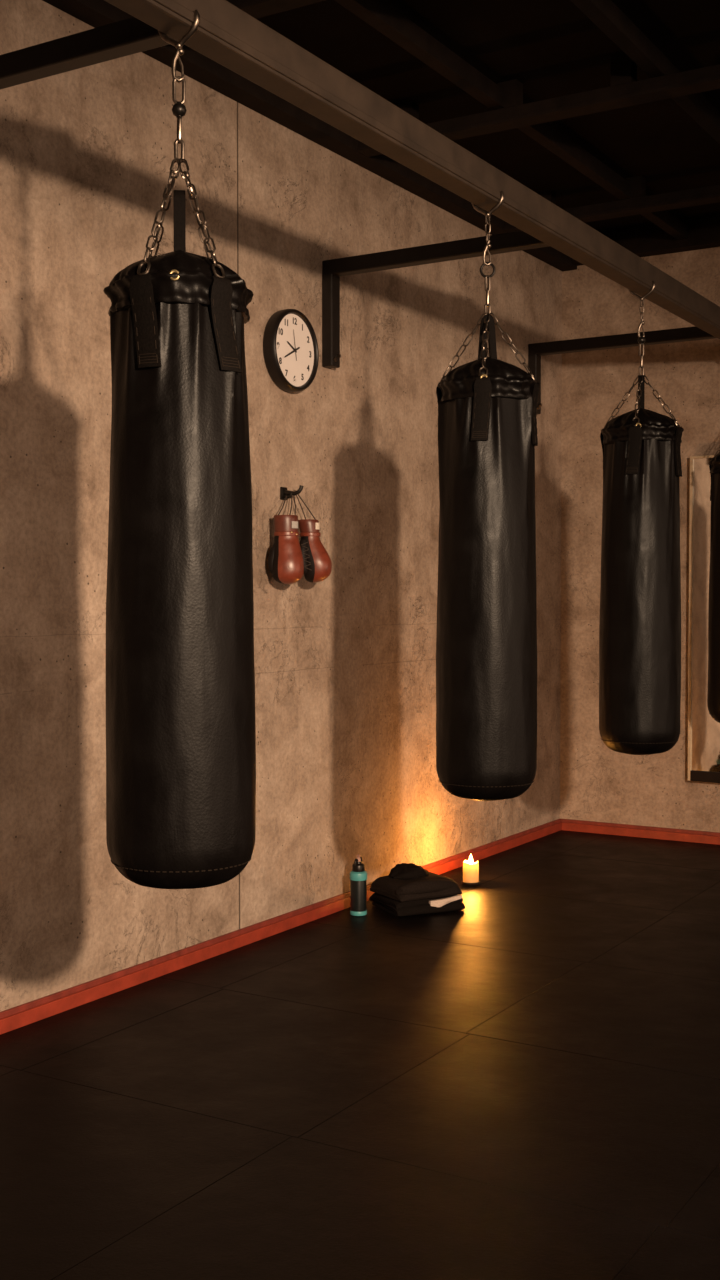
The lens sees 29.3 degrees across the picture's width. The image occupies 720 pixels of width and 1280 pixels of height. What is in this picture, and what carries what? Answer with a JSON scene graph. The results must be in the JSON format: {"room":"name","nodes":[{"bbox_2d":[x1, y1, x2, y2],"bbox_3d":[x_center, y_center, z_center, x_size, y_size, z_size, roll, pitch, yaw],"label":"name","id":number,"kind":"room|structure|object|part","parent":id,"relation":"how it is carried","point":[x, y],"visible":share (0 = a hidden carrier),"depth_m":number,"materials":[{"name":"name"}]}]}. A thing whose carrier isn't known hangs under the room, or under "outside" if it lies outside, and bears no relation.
{"room":"exercise studio","nodes":[
{"label":"exercise studio","id":0,"kind":"room"},
{"bbox_2d":[0,0,561,1011],"bbox_3d":[-1.419,-0.464,3.728,0.200,3.410,9.930,1,2,31],"label":"wall","id":1,"kind":"structure","parent":0,"point":[345,662],"depth_m":5.25,"materials":[{"name":"concrete"}]},
{"bbox_2d":[0,819,561,1034],"bbox_3d":[-1.378,1.165,3.634,0.016,0.064,9.730,1,2,31],"label":"baseboard","id":2,"kind":"structure","parent":1,"relation":"attached to","point":[33,1011],"depth_m":4.98,"materials":[{"name":"red paint"}]},
{"bbox_2d":[263,309,318,391],"bbox_3d":[-0.267,-1.128,5.363,0.057,0.318,0.318,1,2,31],"label":"wall clock","id":3,"kind":"object","parent":1,"relation":"attached to","point":[290,345],"visible":1,"depth_m":5.33,"materials":[{"name":"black plastic"}]},
{"bbox_2d":[280,485,303,499],"bbox_3d":[-0.264,-0.575,5.359,0.087,0.056,0.040,1,2,25],"label":"wall hook","id":4,"kind":"object","parent":1,"relation":"attached to","point":[283,490],"visible":1,"depth_m":5.36,"materials":[{"name":"black metal"}]},
{"bbox_3d":[-0.298,-0.573,5.374,0.009,0.050,0.040,1,2,31],"label":"plate","id":5,"kind":"part","parent":4,"relation":"part of","materials":[{"name":"black metal"}]},
{"bbox_2d":[268,495,303,583],"bbox_3d":[-0.267,-0.390,5.269,0.141,0.353,0.180,1,2,31],"label":"glove","id":6,"kind":"object","parent":4,"relation":"hanging from","point":[285,559],"visible":1,"depth_m":5.21,"materials":[{"name":"red leather"}]},
{"bbox_2d":[296,494,331,582],"bbox_3d":[-0.180,-0.398,5.362,0.141,0.348,0.112,0,2,-8],"label":"glove","id":7,"kind":"object","parent":4,"relation":"hanging from","point":[317,562],"visible":0.92,"depth_m":5.33,"materials":[{"name":"red leather"}]},
{"bbox_2d":[43,0,576,270],"bbox_3d":[-1.347,-2.023,3.522,0.090,0.160,9.730,1,2,31],"label":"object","id":8,"kind":"structure","parent":1,"relation":"attached to","point":[96,13],"depth_m":5.31,"materials":[{"name":"black metal"}]},
{"bbox_2d":[0,0,719,413],"bbox_3d":[-0.651,-1.272,3.648,1.170,0.430,8.828,1,2,31],"label":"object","id":9,"kind":"object","parent":1,"relation":"attached to","point":[226,34],"visible":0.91,"depth_m":3.88,"materials":[{"name":"brown metal"}]},
{"bbox_3d":[-0.810,-1.451,3.453,1.094,0.060,0.060,1,2,31],"label":"arm","id":10,"kind":"part","parent":9,"relation":"part of","materials":[{"name":"black paint"}]},
{"bbox_2d":[103,9,255,888],"bbox_3d":[-0.399,-0.412,3.050,0.331,1.926,0.332,0,2,-12],"label":"bag","id":11,"kind":"object","parent":9,"relation":"hanging from","point":[181,725],"visible":1,"depth_m":2.92,"materials":[{"name":"black leather"}]},
{"bbox_3d":[-0.424,-0.927,2.963,0.080,0.261,0.126,0,2,-7],"label":"chain","id":12,"kind":"part","parent":11,"relation":"part of","materials":[{"name":"metal"}]},
{"bbox_3d":[-0.448,-0.931,3.091,0.021,0.260,0.144,-1,2,-40],"label":"chain","id":13,"kind":"part","parent":11,"relation":"part of","materials":[{"name":"metal"}]},
{"bbox_3d":[-0.357,-0.931,3.099,0.021,0.261,0.145,1,2,33],"label":"chain","id":14,"kind":"part","parent":11,"relation":"part of","materials":[{"name":"metal"}]},
{"bbox_3d":[-0.351,-0.927,2.975,0.086,0.260,0.122,0,2,-7],"label":"chain","id":15,"kind":"part","parent":11,"relation":"part of","materials":[{"name":"metal"}]},
{"bbox_3d":[-0.118,-1.301,5.611,0.049,0.375,0.064,1,2,31],"label":"wall post","id":16,"kind":"part","parent":9,"relation":"part of","materials":[{"name":"black metal"}]},
{"bbox_3d":[0.329,-1.506,5.335,1.094,0.060,0.060,1,2,31],"label":"arm","id":17,"kind":"part","parent":9,"relation":"part of","materials":[{"name":"black paint"}]},
{"bbox_2d":[436,191,539,800],"bbox_3d":[0.406,-0.451,4.375,0.328,1.925,0.325,0,2,5],"label":"bag","id":18,"kind":"object","parent":9,"relation":"hanging from","point":[486,631],"visible":1,"depth_m":4.25,"materials":[{"name":"black leather"}]},
{"bbox_3d":[0.334,-0.938,4.378,0.139,0.199,0.021,0,2,13],"label":"chain","id":19,"kind":"part","parent":18,"relation":"part of","materials":[{"name":"metal"}]},
{"bbox_3d":[0.391,-0.934,4.288,0.028,0.199,0.140,0,2,5],"label":"chain","id":20,"kind":"part","parent":18,"relation":"part of","materials":[{"name":"metal"}]},
{"bbox_3d":[0.404,-1.303,4.350,0.019,0.093,0.014,-1,2,-23],"label":"chain","id":21,"kind":"part","parent":18,"relation":"part of","materials":[{"name":"metal"}]},
{"bbox_3d":[0.473,-0.936,4.340,0.139,0.199,0.021,1,2,17],"label":"chain","id":22,"kind":"part","parent":18,"relation":"part of","materials":[{"name":"metal"}]},
{"bbox_3d":[0.933,-1.367,7.347,0.049,0.315,0.064,1,2,31],"label":"wall post","id":23,"kind":"part","parent":9,"relation":"part of","materials":[{"name":"black metal"}]},
{"bbox_3d":[1.380,-1.541,7.071,1.094,0.060,0.060,1,2,31],"label":"arm","id":24,"kind":"part","parent":9,"relation":"part of","materials":[{"name":"black paint"}]},
{"bbox_2d":[599,281,683,754],"bbox_3d":[1.143,-0.477,5.591,0.333,1.891,0.332,0,2,12],"label":"bag","id":25,"kind":"object","parent":9,"relation":"hanging from","point":[640,617],"visible":1,"depth_m":5.47,"materials":[{"name":"black leather"}]},
{"bbox_3d":[1.075,-0.978,5.610,0.141,0.191,0.021,1,2,27],"label":"chain","id":26,"kind":"part","parent":25,"relation":"part of","materials":[{"name":"metal"}]},
{"bbox_3d":[1.116,-0.974,5.506,0.021,0.191,0.142,1,2,20],"label":"chain","id":27,"kind":"part","parent":25,"relation":"part of","materials":[{"name":"metal"}]},
{"bbox_3d":[1.141,-1.338,5.567,0.019,0.093,0.014,-1,2,-17],"label":"chain","id":28,"kind":"part","parent":25,"relation":"part of","materials":[{"name":"metal"}]},
{"bbox_3d":[1.203,-0.976,5.540,0.141,0.191,0.021,1,2,32],"label":"chain","id":29,"kind":"part","parent":25,"relation":"part of","materials":[{"name":"metal"}]},
{"bbox_2d":[707,447,719,722],"bbox_3d":[1.909,-0.527,6.861,0.329,1.916,0.330,0,2,16],"label":"bag","id":30,"kind":"object","parent":9,"relation":"hanging from","point":[713,692],"visible":1,"depth_m":6.83,"materials":[{"name":"black leather"}]},
{"bbox_2d":[350,880,366,911],"bbox_3d":[-0.006,1.046,5.682,0.067,0.177,0.067,1,2,31],"label":"bottle sleeve","id":31,"kind":"object","parent":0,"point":[358,888],"depth_m":5.65,"materials":[{"name":"black rubber"}]},
{"bbox_2d":[0,830,719,1279],"bbox_3d":[1.533,1.273,1.992,7.100,0.059,9.930,1,2,31],"label":"floor","id":32,"kind":"structure","parent":0,"point":[522,1081],"depth_m":3.58,"materials":[{"name":"rubber"}]},
{"bbox_2d":[350,854,366,915],"bbox_3d":[-0.006,1.010,5.681,0.073,0.249,0.073,1,2,31],"label":"water bottle","id":33,"kind":"object","parent":32,"relation":"on","point":[358,875],"visible":1,"depth_m":5.65,"materials":[{"name":"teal metal"}]},
{"bbox_3d":[-0.007,0.914,5.677,0.010,0.032,0.058,1,2,31],"label":"handle","id":34,"kind":"part","parent":33,"relation":"part of","materials":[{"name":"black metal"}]},
{"bbox_2d":[369,893,464,916],"bbox_3d":[0.242,1.095,5.818,0.322,0.070,0.291,-1,2,-25],"label":"folded towel","id":35,"kind":"object","parent":32,"relation":"on","point":[397,908],"visible":0.6,"depth_m":5.70,"materials":[{"name":"fabric"}]},
{"bbox_2d":[370,872,462,901],"bbox_3d":[0.240,1.030,5.808,0.312,0.074,0.268,-1,2,-30],"label":"jacket","id":36,"kind":"object","parent":35,"relation":"on","point":[433,885],"visible":0.97,"depth_m":5.71,"materials":[{"name":"black fabric"}]},
{"bbox_2d":[389,863,428,879],"bbox_3d":[0.203,0.983,5.861,0.198,0.062,0.164,-2,2,-42],"label":"crumpled cloth","id":37,"kind":"object","parent":36,"relation":"on","point":[405,871],"visible":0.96,"depth_m":5.82,"materials":[{"name":"black fabric"}]},
{"bbox_2d":[461,854,479,884],"bbox_3d":[0.508,1.047,6.300,0.086,0.138,0.086,1,2,31],"label":"candle","id":38,"kind":"object","parent":32,"relation":"on","point":[470,868],"visible":1,"depth_m":6.27,"materials":[{"name":"wax"}]},
{"bbox_2d":[226,0,719,239],"bbox_3d":[1.362,-2.009,2.000,6.700,0.220,9.930,1,2,31],"label":"ceiling","id":39,"kind":"structure","parent":0,"point":[608,111],"depth_m":5.17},
{"bbox_2d":[560,247,719,832],"bbox_3d":[3.966,-0.534,6.155,6.500,3.410,0.200,1,2,31],"label":"wall","id":40,"kind":"structure","parent":0,"point":[599,783],"depth_m":7.60,"materials":[{"name":"concrete"}]},
{"bbox_2d":[561,819,719,844],"bbox_3d":[3.915,1.093,6.107,6.489,0.064,0.016,1,2,31],"label":"baseboard","id":41,"kind":"structure","parent":40,"relation":"attached to","point":[673,834],"depth_m":7.53,"materials":[{"name":"red paint"}]},
{"bbox_2d":[571,216,719,265],"bbox_3d":[3.929,-2.104,5.962,6.410,0.140,0.090,1,2,31],"label":"trim","id":42,"kind":"structure","parent":40,"relation":"attached to","point":[703,233],"depth_m":7.32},
{"bbox_2d":[688,455,719,782],"bbox_3d":[2.260,-0.102,7.014,1.193,1.727,0.036,1,2,33],"label":"wall mirror","id":43,"kind":"object","parent":40,"relation":"attached to","point":[703,730],"visible":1,"depth_m":7.30,"materials":[{"name":"mirror"}]},
{"bbox_3d":[1.766,-0.112,7.332,0.018,1.727,0.030,1,2,33],"label":"rail","id":44,"kind":"part","parent":43,"relation":"part of","materials":[{"name":"brown wood"}]},
{"bbox_3d":[2.259,-0.960,6.992,1.155,0.012,0.030,1,2,33],"label":"rail","id":45,"kind":"part","parent":43,"relation":"part of","materials":[{"name":"brown wood"}]},
{"bbox_3d":[2.257,0.733,7.039,1.155,0.055,0.034,1,2,33],"label":"rail","id":46,"kind":"part","parent":43,"relation":"part of","materials":[{"name":"brown wood"}]}
]}

